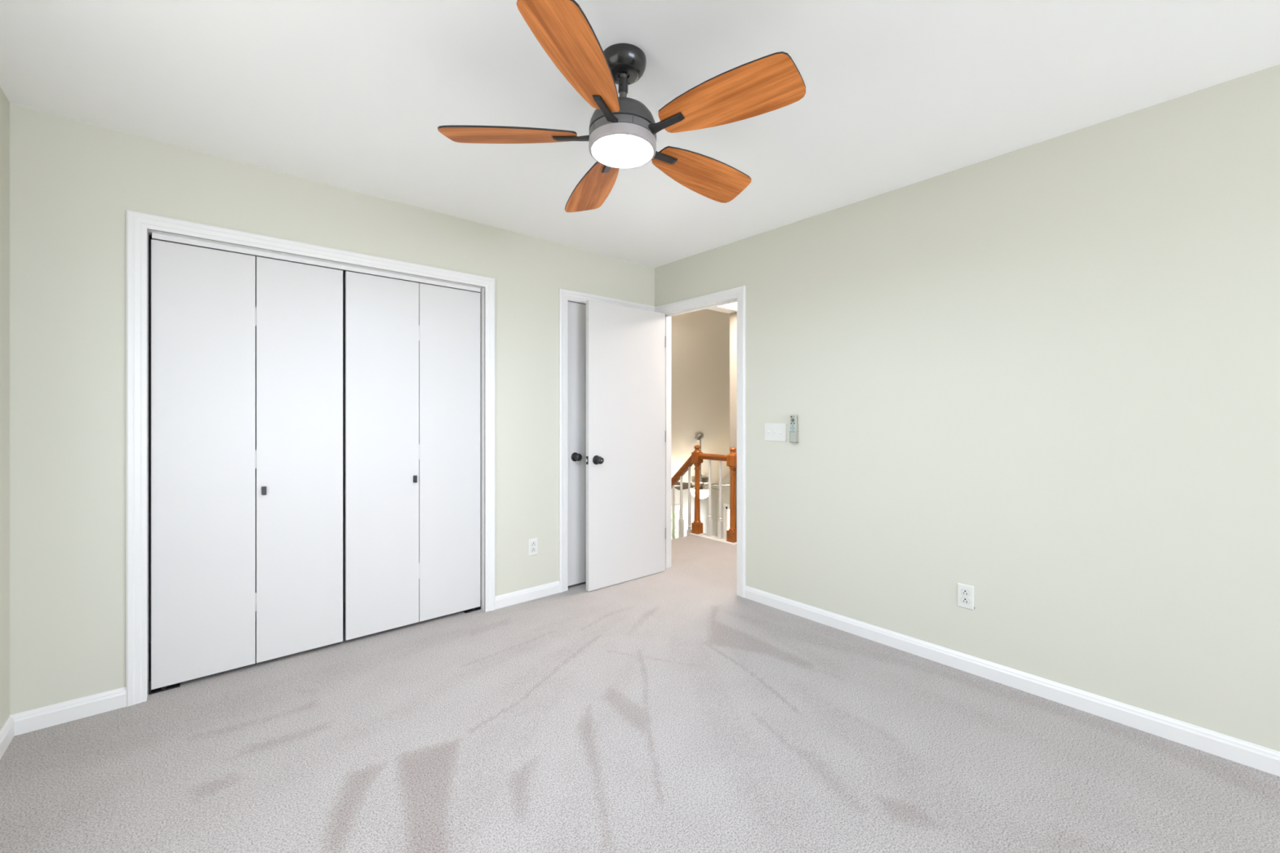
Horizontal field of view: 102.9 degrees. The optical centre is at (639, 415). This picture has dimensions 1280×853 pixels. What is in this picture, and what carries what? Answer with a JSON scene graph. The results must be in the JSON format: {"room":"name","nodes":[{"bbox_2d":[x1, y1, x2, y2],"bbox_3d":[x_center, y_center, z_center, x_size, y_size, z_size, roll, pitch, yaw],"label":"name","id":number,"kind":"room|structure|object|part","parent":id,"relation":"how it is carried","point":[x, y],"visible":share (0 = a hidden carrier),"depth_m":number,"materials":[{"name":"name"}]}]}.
{"room":"empty bedroom","nodes":[
{"label":"empty bedroom","id":0,"kind":"room"},
{"bbox_2d":[0,87,9,729],"bbox_3d":[-0.157,0.012,-0.747,0.100,2.440,7.073,0,0,-41],"label":"wall","id":1,"kind":"structure","parent":0,"point":[4,102],"depth_m":1.91,"materials":[{"name":"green paint"}]},
{"bbox_2d":[0,716,13,759],"bbox_3d":[-0.142,1.192,-0.677,0.014,0.080,6.960,0,0,-41],"label":"baseboard","id":2,"kind":"structure","parent":1,"relation":"attached to","point":[6,731],"depth_m":1.89,"materials":[{"name":"white wood"}]},
{"bbox_2d":[149,235,474,679],"bbox_3d":[-1.388,0.012,3.454,3.206,2.540,0.700,0,0,-41],"label":"wall","id":3,"kind":"structure","parent":0,"point":[150,237],"depth_m":3.06,"materials":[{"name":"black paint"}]},
{"bbox_2d":[9,102,654,715],"bbox_3d":[-1.225,0.012,3.067,3.463,2.440,0.100,0,0,-41],"label":"wall","id":4,"kind":"structure","parent":0,"point":[73,183],"depth_m":2.15,"materials":[{"name":"green paint"}]},
{"bbox_2d":[149,239,342,694],"bbox_3d":[-1.885,0.225,2.502,0.752,2.014,0.044,0,0,-41],"label":"bifold closet door","id":5,"kind":"structure","parent":4,"relation":"in","point":[205,316],"depth_m":2.46,"materials":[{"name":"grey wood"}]},
{"bbox_3d":[-2.031,0.215,2.386,0.370,1.994,0.028,0,0,-41],"label":"door panel","id":6,"kind":"part","parent":5,"relation":"part of","materials":[{"name":"grey wood"}]},
{"bbox_3d":[-1.747,0.215,2.631,0.373,1.994,0.028,0,0,-41],"label":"door panel","id":7,"kind":"part","parent":5,"relation":"part of","materials":[{"name":"grey wood"}]},
{"bbox_2d":[9,580,559,736],"bbox_3d":[-1.494,1.192,2.761,2.455,0.080,0.014,0,0,-41],"label":"baseboard","id":8,"kind":"structure","parent":4,"relation":"attached to","point":[28,721],"depth_m":2.09,"materials":[{"name":"white wood"}]},
{"bbox_2d":[126,209,495,706],"bbox_3d":[-1.585,0.179,2.745,1.659,2.107,0.118,0,0,-41],"label":"door frame","id":9,"kind":"structure","parent":4,"relation":"attached to","point":[140,225],"depth_m":2.23,"materials":[{"name":"white wood"}]},
{"bbox_2d":[151,232,480,292],"bbox_3d":[-1.593,-0.799,2.758,1.513,0.022,0.019,0,0,-41],"label":"closet track","id":10,"kind":"object","parent":4,"relation":"attached to","point":[154,236],"visible":1,"depth_m":2.62,"materials":[{"name":"white metal"}]},
{"bbox_2d":[344,271,480,640],"bbox_3d":[-1.303,0.225,3.003,0.758,2.014,0.044,0,0,-41],"label":"bifold closet door","id":11,"kind":"structure","parent":4,"relation":"in","point":[412,349],"depth_m":2.97,"materials":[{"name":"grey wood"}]},
{"bbox_3d":[-1.452,0.215,2.886,0.380,1.994,0.028,0,0,-41],"label":"door panel","id":12,"kind":"part","parent":11,"relation":"part of","materials":[{"name":"grey wood"}]},
{"bbox_3d":[-1.165,0.215,3.133,0.372,1.994,0.028,0,0,-41],"label":"door panel","id":13,"kind":"part","parent":11,"relation":"part of","materials":[{"name":"grey wood"}]},
{"bbox_2d":[528,537,537,556],"bbox_3d":[-0.718,0.882,3.433,0.070,0.115,0.008,0,0,-41],"label":"wall outlet","id":14,"kind":"object","parent":4,"relation":"attached to","point":[532,543],"visible":1,"depth_m":3.43,"materials":[{"name":"white plastic"}]},
{"bbox_2d":[568,302,586,586],"bbox_3d":[-0.228,0.199,3.863,0.760,2.030,0.096,0,0,-41],"label":"door","id":15,"kind":"structure","parent":4,"relation":"in","point":[576,312],"depth_m":3.68,"materials":[{"name":"grey wood"}]},
{"bbox_3d":[-0.448,0.295,3.650,0.066,0.066,0.062,0,0,-41],"label":"knob","id":16,"kind":"part","parent":15,"relation":"part of","materials":[{"name":"black metal"}]},
{"bbox_2d":[0,534,1279,852],"bbox_3d":[1.376,1.232,1.010,4.557,0.001,7.575,0,0,-41],"label":"floor","id":17,"kind":"structure","parent":0,"point":[672,710],"depth_m":1.85,"materials":[{"name":"carpet"}]},
{"bbox_2d":[0,0,1279,267],"bbox_3d":[1.122,-1.258,0.421,3.563,0.100,7.173,0,0,-41],"label":"ceiling","id":18,"kind":"structure","parent":0,"point":[352,95],"depth_m":1.84,"materials":[{"name":"paint"}]},
{"bbox_2d":[437,0,805,212],"bbox_3d":[-0.029,-1.055,1.775,1.142,0.306,1.178,0,0,-41],"label":"ceiling fan","id":19,"kind":"object","parent":18,"relation":"hanging from","point":[622,135],"visible":1,"depth_m":1.64,"materials":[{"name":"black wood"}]},
{"bbox_3d":[-0.439,-0.954,1.730,0.451,0.006,0.183,1,13,2],"label":"fan blade","id":20,"kind":"part","parent":19,"relation":"part of","materials":[{"name":"brown wood"}]},
{"bbox_3d":[-0.156,-0.960,1.384,0.183,0.006,0.451,16,4,20],"label":"fan blade","id":21,"kind":"part","parent":19,"relation":"part of","materials":[{"name":"brown wood"}]},
{"bbox_3d":[-0.197,-0.942,2.105,0.183,0.006,0.451,-14,2,-15],"label":"fan blade","id":22,"kind":"part","parent":19,"relation":"part of","materials":[{"name":"brown wood"}]},
{"bbox_3d":[0.235,-0.939,1.992,0.451,0.006,0.183,2,-16,-34],"label":"fan blade","id":23,"kind":"part","parent":19,"relation":"part of","materials":[{"name":"brown wood"}]},
{"bbox_3d":[0.260,-0.950,1.546,0.451,0.006,0.183,0,-16,38],"label":"fan blade","id":24,"kind":"part","parent":19,"relation":"part of","materials":[{"name":"brown wood"}]},
{"bbox_2d":[671,483,716,536],"bbox_3d":[-0.484,2.660,9.298,5.594,2.444,0.120,0,0,-41],"label":"wall","id":25,"kind":"structure","parent":0,"point":[704,502],"depth_m":10.77,"materials":[{"name":"white paint"}]},
{"bbox_2d":[671,503,684,537],"bbox_3d":[0.347,2.827,9.977,1.370,2.070,0.096,0,0,-41],"label":"window","id":26,"kind":"structure","parent":25,"relation":"in","point":[677,506],"depth_m":10.35,"materials":[{"name":"white"}]},
{"bbox_2d":[671,308,729,488],"bbox_3d":[1.798,-1.013,6.711,5.714,5.113,7.020,0,0,-41],"label":"wall","id":27,"kind":"structure","parent":0,"point":[700,339],"depth_m":6.93,"materials":[{"name":"paint"}]},
{"bbox_2d":[674,433,729,498],"bbox_3d":[0.962,0.815,8.309,1.077,1.063,1.123,0,0,-41],"label":"ceiling fan","id":28,"kind":"object","parent":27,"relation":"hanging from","point":[704,491],"visible":0.6,"depth_m":8.26,"materials":[{"name":"silver metal"}]},
{"bbox_3d":[0.665,1.132,8.521,0.405,0.006,0.140,0,15,30],"label":"fan blade","id":29,"kind":"part","parent":28,"relation":"part of","materials":[{"name":"white"}]},
{"bbox_3d":[0.712,1.132,8.086,0.405,0.006,0.140,0,15,-42],"label":"fan blade","id":30,"kind":"part","parent":28,"relation":"part of","materials":[{"name":"brown"}]},
{"bbox_3d":[0.988,1.268,8.336,0.322,0.156,0.322,0,0,-41],"label":"lamp shade","id":31,"kind":"part","parent":28,"relation":"part of","materials":[{"name":"white glass"}]},
{"bbox_3d":[1.359,1.132,8.376,0.405,0.006,0.140,0,-15,-6],"label":"fan blade","id":32,"kind":"part","parent":28,"relation":"part of","materials":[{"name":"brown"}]},
{"bbox_2d":[706,306,737,313],"bbox_3d":[1.407,-1.078,3.695,1.144,0.120,2.762,0,0,-41],"label":"ceiling","id":33,"kind":"structure","parent":0,"point":[715,308],"depth_m":4.89,"materials":[{"name":"paint"}]},
{"bbox_2d":[716,302,737,311],"bbox_3d":[0.980,-1.011,4.408,0.550,0.014,0.770,0,0,-41],"label":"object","id":34,"kind":"object","parent":33,"relation":"in","point":[733,306],"visible":0.03,"depth_m":4.69,"materials":[{"name":"white"}]},
{"bbox_2d":[716,473,729,536],"bbox_3d":[3.892,0.267,8.581,0.100,7.231,6.920,0,0,-41],"label":"wall","id":35,"kind":"structure","parent":0,"point":[725,489],"depth_m":10.94,"materials":[{"name":"white paint"}]},
{"bbox_2d":[723,503,729,538],"bbox_3d":[2.123,2.802,10.607,0.096,1.860,0.920,0,0,-41],"label":"window","id":36,"kind":"structure","parent":35,"relation":"in","point":[726,506],"depth_m":10.88,"materials":[{"name":"white glass"}]},
{"bbox_2d":[729,311,737,528],"bbox_3d":[1.815,1.214,4.039,0.076,5.337,2.750,0,0,-41],"label":"wall","id":37,"kind":"structure","parent":0,"point":[733,316],"depth_m":5.02,"materials":[{"name":"paint"}]},
{"bbox_2d":[654,64,1279,751],"bbox_3d":[1.086,1.100,3.114,0.100,5.564,11.300,0,0,-41],"label":"wall","id":38,"kind":"structure","parent":0,"point":[1042,379],"depth_m":2.22,"materials":[{"name":"green paint"}]},
{"bbox_2d":[585,299,666,591],"bbox_3d":[-0.093,0.208,3.815,0.752,2.040,0.160,0,0,-41],"label":"door","id":39,"kind":"structure","parent":38,"relation":"in","point":[626,433],"depth_m":3.78,"materials":[{"name":"white painted wood"},{"name":"black metal"}]},
{"bbox_3d":[-0.288,0.311,3.584,0.066,0.066,0.062,0,0,-41],"label":"knob","id":40,"kind":"part","parent":39,"relation":"part of","materials":[{"name":"black metal"}]},
{"bbox_2d":[559,285,745,597],"bbox_3d":[0.087,0.171,3.592,1.025,2.122,1.017,0,0,-41],"label":"door frame","id":41,"kind":"structure","parent":38,"relation":"attached to","point":[735,295],"depth_m":3.58,"materials":[{"name":"white wood"}]},
{"bbox_2d":[764,422,786,441],"bbox_3d":[0.867,0.105,3.280,0.016,0.115,0.163,0,0,-41],"label":"light switch","id":42,"kind":"object","parent":38,"relation":"attached to","point":[773,432],"visible":1,"depth_m":3.28,"materials":[{"name":"white plastic"}]},
{"bbox_2d":[789,423,798,443],"bbox_3d":[0.957,0.107,3.167,0.028,0.118,0.047,0,0,-41],"label":"cradle","id":43,"kind":"object","parent":38,"relation":"attached to","point":[797,432],"visible":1,"depth_m":3.15,"materials":[{"name":"beige plastic"}]},
{"bbox_2d":[790,414,797,442],"bbox_3d":[0.952,0.078,3.163,0.021,0.168,0.040,0,0,-41],"label":"remote control","id":44,"kind":"object","parent":43,"relation":"in","point":[793,418],"visible":1,"depth_m":3.15,"materials":[{"name":"grey plastic"}]},
{"bbox_2d":[957,582,974,610],"bbox_3d":[1.574,0.873,2.465,0.008,0.115,0.072,0,0,-41],"label":"wall outlet","id":45,"kind":"object","parent":38,"relation":"attached to","point":[965,592],"visible":1,"depth_m":2.46,"materials":[{"name":"white plastic"}]},
{"bbox_2d":[960,596,969,604],"bbox_3d":[1.573,0.893,2.465,0.002,0.029,0.036,0,0,-41],"label":"receptacle","id":46,"kind":"object","parent":45,"relation":"attached to","point":[964,600],"depth_m":2.46,"materials":[{"name":"white plastic"}]},
{"bbox_2d":[960,589,969,595],"bbox_3d":[1.573,0.854,2.465,0.002,0.029,0.036,0,0,-41],"label":"receptacle","id":47,"kind":"object","parent":45,"relation":"attached to","point":[963,592],"depth_m":2.46,"materials":[{"name":"white plastic"}]},
{"bbox_2d":[744,585,1279,777],"bbox_3d":[2.689,1.192,1.166,0.014,0.080,6.056,0,0,-41],"label":"baseboard","id":48,"kind":"structure","parent":38,"relation":"attached to","point":[1267,760],"depth_m":2.20,"materials":[{"name":"white wood"}]},
{"bbox_3d":[1.775,3.932,6.677,5.594,0.100,6.800,0,0,-41],"label":"floor","id":49,"kind":"structure","parent":0,"visible":0},
{"bbox_3d":[-0.633,2.647,6.019,1.085,2.770,2.640,0,0,-41],"label":"stairs","id":50,"kind":"structure","parent":49,"relation":"on","visible":0},
{"bbox_2d":[671,444,737,545],"bbox_3d":[-0.008,1.768,6.022,0.160,2.929,2.965,0,0,-41],"label":"stair railing","id":51,"kind":"object","parent":50,"relation":"on","point":[696,457],"visible":0.4,"depth_m":5.19,"materials":[{"name":"brown wood"}]},
{"bbox_3d":[-0.198,1.506,6.251,0.060,2.254,2.370,0,0,-41],"label":"handrail","id":52,"kind":"part","parent":51,"relation":"part of","materials":[{"name":"brown wood"}]},
{"bbox_3d":[0.598,0.768,5.327,0.085,0.929,0.085,0,0,-41],"label":"newel post","id":53,"kind":"part","parent":51,"relation":"part of","materials":[{"name":"brown wood"}]},
{"bbox_3d":[0.751,0.415,5.149,0.060,0.058,0.390,0,0,-41],"label":"rail","id":54,"kind":"part","parent":51,"relation":"part of","materials":[{"name":"brown wood"}]},
{"bbox_3d":[0.761,1.307,5.130,0.160,0.170,0.610,0,0,-41],"label":"shoe rail","id":55,"kind":"part","parent":51,"relation":"part of","materials":[{"name":"white wood"}]},
{"bbox_3d":[0.905,0.768,4.971,0.085,0.929,0.085,0,0,-41],"label":"newel post","id":56,"kind":"part","parent":51,"relation":"part of","materials":[{"name":"brown wood"}]},
{"label":"outside","id":57,"kind":"structure","parent":0,"visible":0},
{"bbox_2d":[671,510,676,538],"bbox_3d":[1.048,4.132,14.103,60.000,0.001,60.000,0,0,-41],"label":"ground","id":58,"kind":"structure","parent":57,"point":[676,510],"depth_m":19.57,"materials":[{"name":"grey"}]},
{"bbox_2d":[671,511,676,539],"bbox_3d":[-0.171,2.234,13.846,3.371,3.994,3.424,0,0,-41],"label":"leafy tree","id":59,"kind":"object","parent":58,"relation":"on","point":[672,511],"visible":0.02,"depth_m":13.69,"materials":[{"name":"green plant"}]}
]}

